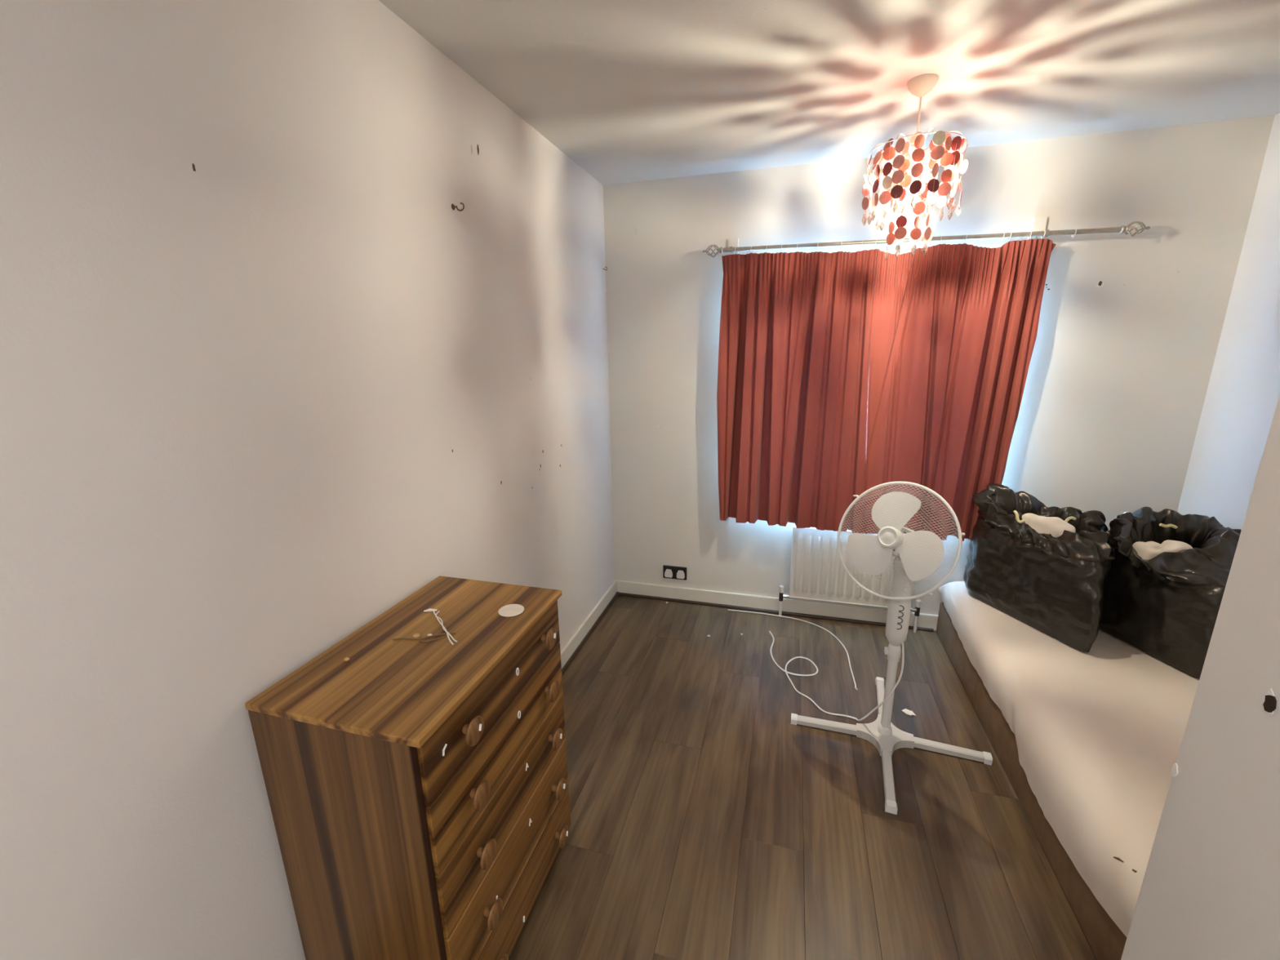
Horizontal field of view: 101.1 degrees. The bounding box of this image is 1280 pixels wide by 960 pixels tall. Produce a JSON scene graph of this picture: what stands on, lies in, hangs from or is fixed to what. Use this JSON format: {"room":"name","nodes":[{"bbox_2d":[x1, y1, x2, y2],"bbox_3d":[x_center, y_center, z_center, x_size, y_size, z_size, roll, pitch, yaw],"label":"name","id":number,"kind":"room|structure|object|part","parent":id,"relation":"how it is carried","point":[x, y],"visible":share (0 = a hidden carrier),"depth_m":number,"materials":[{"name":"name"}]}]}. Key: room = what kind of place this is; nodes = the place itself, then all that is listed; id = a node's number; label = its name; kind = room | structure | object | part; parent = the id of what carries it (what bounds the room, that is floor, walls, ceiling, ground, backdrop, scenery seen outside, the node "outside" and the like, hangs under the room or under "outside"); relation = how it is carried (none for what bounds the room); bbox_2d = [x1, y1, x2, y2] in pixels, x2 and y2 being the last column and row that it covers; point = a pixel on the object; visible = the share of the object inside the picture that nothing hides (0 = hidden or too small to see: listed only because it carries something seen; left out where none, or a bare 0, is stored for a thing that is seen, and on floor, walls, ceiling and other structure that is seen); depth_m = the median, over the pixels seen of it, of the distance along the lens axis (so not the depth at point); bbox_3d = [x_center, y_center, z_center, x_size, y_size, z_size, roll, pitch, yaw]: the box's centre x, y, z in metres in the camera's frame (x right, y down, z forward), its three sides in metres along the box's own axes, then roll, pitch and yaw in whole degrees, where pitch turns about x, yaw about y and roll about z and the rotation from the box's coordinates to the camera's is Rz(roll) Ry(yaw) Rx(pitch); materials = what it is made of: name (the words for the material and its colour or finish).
{"room":"bedroom","nodes":[
{"label":"bedroom","id":0,"kind":"room"},
{"bbox_2d":[0,0,614,959],"bbox_3d":[-0.894,0.152,0.923,0.121,2.409,5.396,3,15,16],"label":"wall","id":1,"kind":"structure","parent":0,"point":[264,386],"depth_m":1.02,"materials":[{"name":"paint"}]},
{"bbox_2d":[451,202,464,211],"bbox_3d":[-0.564,-0.847,1.634,0.039,0.026,0.016,-3,14,-7],"label":"hook","id":2,"kind":"object","parent":1,"relation":"attached to","point":[453,206],"visible":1,"depth_m":1.63,"materials":[{"name":"brown"}]},
{"bbox_2d":[560,579,617,668],"bbox_3d":[-0.835,1.291,1.105,0.016,0.092,4.976,3,15,16],"label":"baseboard","id":3,"kind":"structure","parent":1,"relation":"attached to","point":[572,644],"depth_m":2.92,"materials":[{"name":"white paint"}]},
{"bbox_2d":[561,591,618,675],"bbox_3d":[-0.822,1.331,1.102,0.018,0.018,4.960,3,15,16],"label":"trim","id":4,"kind":"structure","parent":1,"relation":"attached to","point":[612,600],"depth_m":2.90,"materials":[{"name":"wood"}]},
{"bbox_2d":[508,595,1097,959],"bbox_3d":[0.517,1.436,0.755,3.061,0.060,5.236,3,15,16],"label":"floor","id":5,"kind":"structure","parent":0,"point":[707,824],"depth_m":1.80,"materials":[{"name":"brown"}]},
{"bbox_2d":[244,575,570,959],"bbox_3d":[-0.490,0.807,1.391,0.435,0.877,0.622,3,15,16],"label":"dresser","id":6,"kind":"object","parent":5,"relation":"on","point":[417,790],"visible":1,"depth_m":1.13,"materials":[{"name":"brown wood"}]},
{"bbox_3d":[-0.595,0.887,1.119,0.384,0.860,0.016,3,15,16],"label":"panel","id":7,"kind":"part","parent":6,"relation":"part of","materials":[{"name":"brown wood"}]},
{"bbox_2d":[392,632,455,641],"bbox_3d":[-0.524,0.379,1.272,0.145,0.012,0.029,-3,14,-8],"label":"cord","id":8,"kind":"object","parent":6,"relation":"on","point":[416,636],"visible":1,"depth_m":1.27,"materials":[{"name":"brown plastic"}]},
{"bbox_2d":[423,608,457,644],"bbox_3d":[-0.498,0.364,1.334,0.034,0.009,0.212,-12,18,-38],"label":"string","id":9,"kind":"object","parent":6,"relation":"on","point":[428,610],"visible":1,"depth_m":1.34,"materials":[{"name":"white fabric"}]},
{"bbox_3d":[-0.352,0.522,1.098,0.033,0.059,0.059,3,15,16],"label":"knob","id":10,"kind":"part","parent":6,"relation":"part of","materials":[{"name":"brown wood"}]},
{"bbox_3d":[-0.349,0.680,1.138,0.033,0.059,0.059,3,15,16],"label":"knob","id":11,"kind":"part","parent":6,"relation":"part of","materials":[{"name":"brown wood"}]},
{"bbox_3d":[-0.346,0.835,1.178,0.033,0.059,0.059,3,15,16],"label":"knob","id":12,"kind":"part","parent":6,"relation":"part of","materials":[{"name":"brown wood"}]},
{"bbox_3d":[-0.328,0.480,1.266,0.016,0.147,0.600,3,15,16],"label":"drawer","id":13,"kind":"part","parent":6,"relation":"part of","materials":[{"name":"brown wood"}]},
{"bbox_3d":[-0.344,1.004,1.221,0.033,0.059,0.059,3,15,16],"label":"knob","id":14,"kind":"part","parent":6,"relation":"part of","materials":[{"name":"brown wood"}]},
{"bbox_3d":[-0.325,0.634,1.306,0.016,0.165,0.600,3,15,16],"label":"drawer","id":15,"kind":"part","parent":6,"relation":"part of","materials":[{"name":"brown wood"}]},
{"bbox_3d":[-0.323,0.797,1.347,0.016,0.165,0.600,3,15,16],"label":"drawer","id":16,"kind":"part","parent":6,"relation":"part of","materials":[{"name":"brown wood"}]},
{"bbox_3d":[-0.341,1.174,1.264,0.033,0.059,0.059,3,15,16],"label":"knob","id":17,"kind":"part","parent":6,"relation":"part of","materials":[{"name":"brown wood"}]},
{"bbox_3d":[-0.320,0.958,1.388,0.016,0.163,0.600,3,15,16],"label":"drawer","id":18,"kind":"part","parent":6,"relation":"part of","materials":[{"name":"brown wood"}]},
{"bbox_2d":[497,604,524,617],"bbox_3d":[-0.343,0.347,1.403,0.068,0.004,0.068,3,15,16],"label":"coaster","id":19,"kind":"object","parent":6,"relation":"on","point":[511,610],"visible":1,"depth_m":1.40,"materials":[{"name":"white"}]},
{"bbox_3d":[-0.317,1.122,1.430,0.016,0.168,0.600,3,15,16],"label":"drawer","id":20,"kind":"part","parent":6,"relation":"part of","materials":[{"name":"brown wood"}]},
{"bbox_3d":[-0.252,0.433,1.439,0.033,0.059,0.059,3,15,16],"label":"knob","id":21,"kind":"part","parent":6,"relation":"part of","materials":[{"name":"brown wood"}]},
{"bbox_3d":[-0.249,0.591,1.479,0.033,0.059,0.059,3,15,16],"label":"knob","id":22,"kind":"part","parent":6,"relation":"part of","materials":[{"name":"brown wood"}]},
{"bbox_3d":[-0.246,0.747,1.519,0.033,0.059,0.059,3,15,16],"label":"knob","id":23,"kind":"part","parent":6,"relation":"part of","materials":[{"name":"brown wood"}]},
{"bbox_3d":[-0.243,0.916,1.562,0.033,0.059,0.059,3,15,16],"label":"knob","id":24,"kind":"part","parent":6,"relation":"part of","materials":[{"name":"brown wood"}]},
{"bbox_3d":[-0.241,1.086,1.605,0.033,0.059,0.059,3,15,16],"label":"knob","id":25,"kind":"part","parent":6,"relation":"part of","materials":[{"name":"brown wood"}]},
{"bbox_2d":[728,608,857,690],"bbox_3d":[0.897,0.854,2.879,0.312,0.007,0.909,-9,17,-30],"label":"loose cable","id":26,"kind":"object","parent":5,"relation":"on","point":[856,689],"visible":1,"depth_m":2.97,"materials":[{"name":"white plastic"}]},
{"bbox_2d":[768,481,992,814],"bbox_3d":[0.861,0.463,2.260,0.573,1.072,1.139,-7,16,-24],"label":"pedestal fan","id":27,"kind":"object","parent":5,"relation":"on","point":[918,554],"visible":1,"depth_m":1.92,"materials":[{"name":"white plastic"}]},
{"bbox_3d":[0.780,1.017,2.191,0.285,0.026,0.034,4,15,17],"label":"leg","id":28,"kind":"part","parent":27,"relation":"part of","materials":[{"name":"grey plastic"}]},
{"bbox_3d":[0.826,0.267,1.911,0.048,0.140,0.166,-13,19,-40],"label":"blade","id":29,"kind":"part","parent":27,"relation":"part of","materials":[{"name":"white plastic"}]},
{"bbox_3d":[1.071,0.976,2.334,0.034,0.026,0.312,5,15,21],"label":"leg","id":30,"kind":"part","parent":27,"relation":"part of","materials":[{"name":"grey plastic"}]},
{"bbox_3d":[0.908,1.083,1.925,0.034,0.026,0.294,4,15,20],"label":"leg","id":31,"kind":"part","parent":27,"relation":"part of","materials":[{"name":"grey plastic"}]},
{"bbox_3d":[0.902,0.118,1.876,0.066,0.151,0.165,-12,18,-37],"label":"blade","id":32,"kind":"part","parent":27,"relation":"part of","materials":[{"name":"white plastic"}]},
{"bbox_3d":[0.945,0.256,1.786,0.150,0.159,0.084,9,18,35],"label":"blade","id":33,"kind":"part","parent":27,"relation":"part of","materials":[{"name":"white plastic"}]},
{"bbox_3d":[1.194,1.046,2.050,0.292,0.026,0.034,4,15,20],"label":"leg","id":34,"kind":"part","parent":27,"relation":"part of","materials":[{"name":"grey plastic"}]},
{"bbox_2d":[902,708,915,715],"bbox_3d":[1.161,1.003,2.271,0.041,0.009,0.045,-2,14,-6],"label":"paper scrap","id":35,"kind":"object","parent":5,"relation":"on","point":[906,711],"visible":1,"depth_m":2.27,"materials":[{"name":"white paper"}]},
{"bbox_2d":[936,602,1126,959],"bbox_3d":[1.817,1.002,1.876,0.931,0.184,1.893,3,15,16],"label":"base","id":36,"kind":"object","parent":5,"relation":"on","point":[1105,939],"visible":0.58,"depth_m":1.74,"materials":[{"name":"brown wood"}]},
{"bbox_2d":[937,581,1199,937],"bbox_3d":[1.805,0.863,1.844,0.950,0.222,1.884,3,15,16],"label":"mattress","id":37,"kind":"object","parent":36,"relation":"on","point":[1099,732],"visible":0.58,"depth_m":1.72,"materials":[{"name":"beige fabric"}]},
{"bbox_2d":[963,484,1115,652],"bbox_3d":[1.840,0.330,2.344,0.426,0.566,0.662,-5,15,-14],"label":"bag","id":38,"kind":"object","parent":37,"relation":"on","point":[1055,586],"visible":0.97,"depth_m":2.23,"materials":[{"name":"black plastic"}]},
{"bbox_2d":[1021,513,1075,537],"bbox_3d":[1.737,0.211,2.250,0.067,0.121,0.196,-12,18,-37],"label":"pillow","id":39,"kind":"object","parent":38,"relation":"in","point":[1055,526],"visible":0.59,"depth_m":2.22,"materials":[{"name":"white fabric"}]},
{"bbox_2d":[1098,506,1240,678],"bbox_3d":[2.145,0.393,2.114,0.546,0.547,0.635,3,15,16],"label":"bag","id":40,"kind":"object","parent":37,"relation":"on","point":[1166,606],"visible":0.69,"depth_m":2.02,"materials":[{"name":"black plastic"}]},
{"bbox_2d":[1132,539,1192,559],"bbox_3d":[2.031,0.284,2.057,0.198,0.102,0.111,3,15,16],"label":"duvet","id":41,"kind":"object","parent":40,"relation":"in","point":[1148,550],"visible":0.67,"depth_m":2.03,"materials":[{"name":"white fabric"}]},
{"bbox_2d":[378,0,1279,185],"bbox_3d":[0.477,-0.967,0.144,3.061,0.100,5.236,3,15,16],"label":"ceiling","id":42,"kind":"structure","parent":0,"point":[628,91],"depth_m":1.68,"materials":[{"name":"white paint"}]},
{"bbox_2d":[862,73,968,260],"bbox_3d":[0.950,-1.067,1.831,0.320,0.554,0.306,-10,17,-32],"label":"pendant lamp","id":43,"kind":"object","parent":42,"relation":"hanging from","point":[920,86],"visible":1,"depth_m":1.78,"materials":[{"name":"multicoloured plastic"}]},
{"bbox_3d":[0.866,-1.131,1.818,0.131,0.064,0.029,3,15,16],"label":"arm","id":44,"kind":"part","parent":43,"relation":"part of","materials":[{"name":"white metal"}]},
{"bbox_3d":[0.886,-1.116,1.760,0.075,0.064,0.112,3,15,16],"label":"arm","id":45,"kind":"part","parent":43,"relation":"part of","materials":[{"name":"white metal"}]},
{"bbox_3d":[0.949,-1.115,1.815,0.299,0.049,0.299,3,15,16],"label":"wire frame","id":46,"kind":"part","parent":43,"relation":"part of","materials":[{"name":"white metal"}]},
{"bbox_3d":[0.942,-1.110,1.732,0.003,0.064,0.133,0,14,5],"label":"arm","id":47,"kind":"part","parent":43,"relation":"part of","materials":[{"name":"white metal"}]},
{"bbox_3d":[1.002,-1.116,1.750,0.003,0.064,0.133,-13,18,-39],"label":"arm","id":48,"kind":"part","parent":43,"relation":"part of","materials":[{"name":"white metal"}]},
{"bbox_2d":[603,115,1275,614],"bbox_3d":[1.252,-0.364,2.808,2.941,2.409,0.141,3,15,16],"label":"wall","id":49,"kind":"structure","parent":0,"point":[1130,328],"depth_m":2.52,"materials":[{"name":"beige paint"}]},
{"bbox_2d":[662,564,686,580],"bbox_3d":[0.216,0.577,3.274,0.150,0.085,0.017,3,15,16],"label":"wall socket","id":50,"kind":"object","parent":49,"relation":"attached to","point":[668,571],"visible":1,"depth_m":3.27,"materials":[{"name":"black plastic"}]},
{"bbox_2d":[664,568,672,577],"bbox_3d":[0.178,0.582,3.281,0.050,0.052,0.007,3,15,16],"label":"socket","id":51,"kind":"object","parent":50,"relation":"attached to","point":[668,572],"depth_m":3.28,"materials":[{"name":"white plastic"}]},
{"bbox_2d":[676,570,684,578],"bbox_3d":[0.252,0.586,3.260,0.050,0.052,0.007,3,15,16],"label":"socket","id":52,"kind":"object","parent":50,"relation":"attached to","point":[680,574],"depth_m":3.26,"materials":[{"name":"white plastic"}]},
{"bbox_2d":[616,591,933,631],"bbox_3d":[0.734,0.782,3.157,1.844,0.018,0.018,3,15,16],"label":"trim","id":53,"kind":"structure","parent":49,"relation":"attached to","point":[619,593],"depth_m":3.14,"materials":[{"name":"wood"}]},
{"bbox_2d":[616,580,938,631],"bbox_3d":[1.200,0.766,3.034,2.805,0.092,0.016,3,15,16],"label":"baseboard","id":54,"kind":"structure","parent":49,"relation":"attached to","point":[832,610],"depth_m":3.15,"materials":[{"name":"white paint"}]},
{"bbox_2d":[778,525,921,632],"bbox_3d":[1.168,0.548,2.939,0.749,0.562,0.065,3,15,16],"label":"radiator","id":55,"kind":"object","parent":49,"relation":"attached to","point":[817,571],"visible":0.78,"depth_m":2.93,"materials":[{"name":"white metal"}]},
{"bbox_3d":[1.164,0.488,2.901,0.640,0.427,0.022,3,15,16],"label":"panel","id":56,"kind":"part","parent":55,"relation":"part of","materials":[{"name":"white metal"}]},
{"bbox_2d":[702,216,1150,257],"bbox_3d":[1.232,-1.129,2.473,1.878,0.130,0.128,3,15,16],"label":"pole","id":57,"kind":"object","parent":49,"relation":"attached to","point":[1038,229],"visible":0.98,"depth_m":2.37,"materials":[{"name":"silver metal"}]},
{"bbox_2d":[706,244,718,257],"bbox_3d":[0.371,-1.166,2.680,0.060,0.060,0.062,-11,17,-34],"label":"finial","id":58,"kind":"object","parent":57,"relation":"on","point":[707,251],"depth_m":2.67,"materials":[{"name":"silver metal"}]},
{"bbox_2d":[716,239,877,533],"bbox_3d":[0.834,-0.449,2.750,0.854,1.456,0.098,3,15,16],"label":"curtain","id":59,"kind":"object","parent":57,"relation":"hanging from","point":[795,330],"visible":0.98,"depth_m":2.72,"materials":[{"name":"red fabric"}]},
{"bbox_3d":[1.223,-1.110,2.444,1.678,0.042,0.021,3,15,16],"label":"rod","id":60,"kind":"part","parent":57,"relation":"part of","materials":[{"name":"silver metal"}]},
{"bbox_2d":[863,231,1056,541],"bbox_3d":[1.476,-0.406,2.562,0.713,1.444,0.079,3,15,16],"label":"curtain","id":61,"kind":"object","parent":57,"relation":"hanging from","point":[954,326],"visible":0.87,"depth_m":2.51,"materials":[{"name":"red fabric"}]},
{"bbox_2d":[1124,221,1146,236],"bbox_3d":[2.075,-1.053,2.208,0.062,0.060,0.059,-7,15,-23],"label":"finial","id":62,"kind":"object","parent":57,"relation":"on","point":[1141,224],"depth_m":2.20,"materials":[{"name":"silver metal"}]},
{"bbox_2d":[1120,394,1279,959],"bbox_3d":[1.111,0.544,-0.766,1.193,2.440,3.160,3,15,16],"label":"wall","id":63,"kind":"structure","parent":0,"point":[1210,890],"depth_m":0.84,"materials":[{"name":"paint"}]},
{"bbox_2d":[1177,112,1279,530],"bbox_3d":[2.325,-0.039,1.463,0.120,2.409,1.936,3,15,16],"label":"wall","id":64,"kind":"structure","parent":0,"point":[1243,391],"depth_m":2.16,"materials":[{"name":"paint"}]}
]}

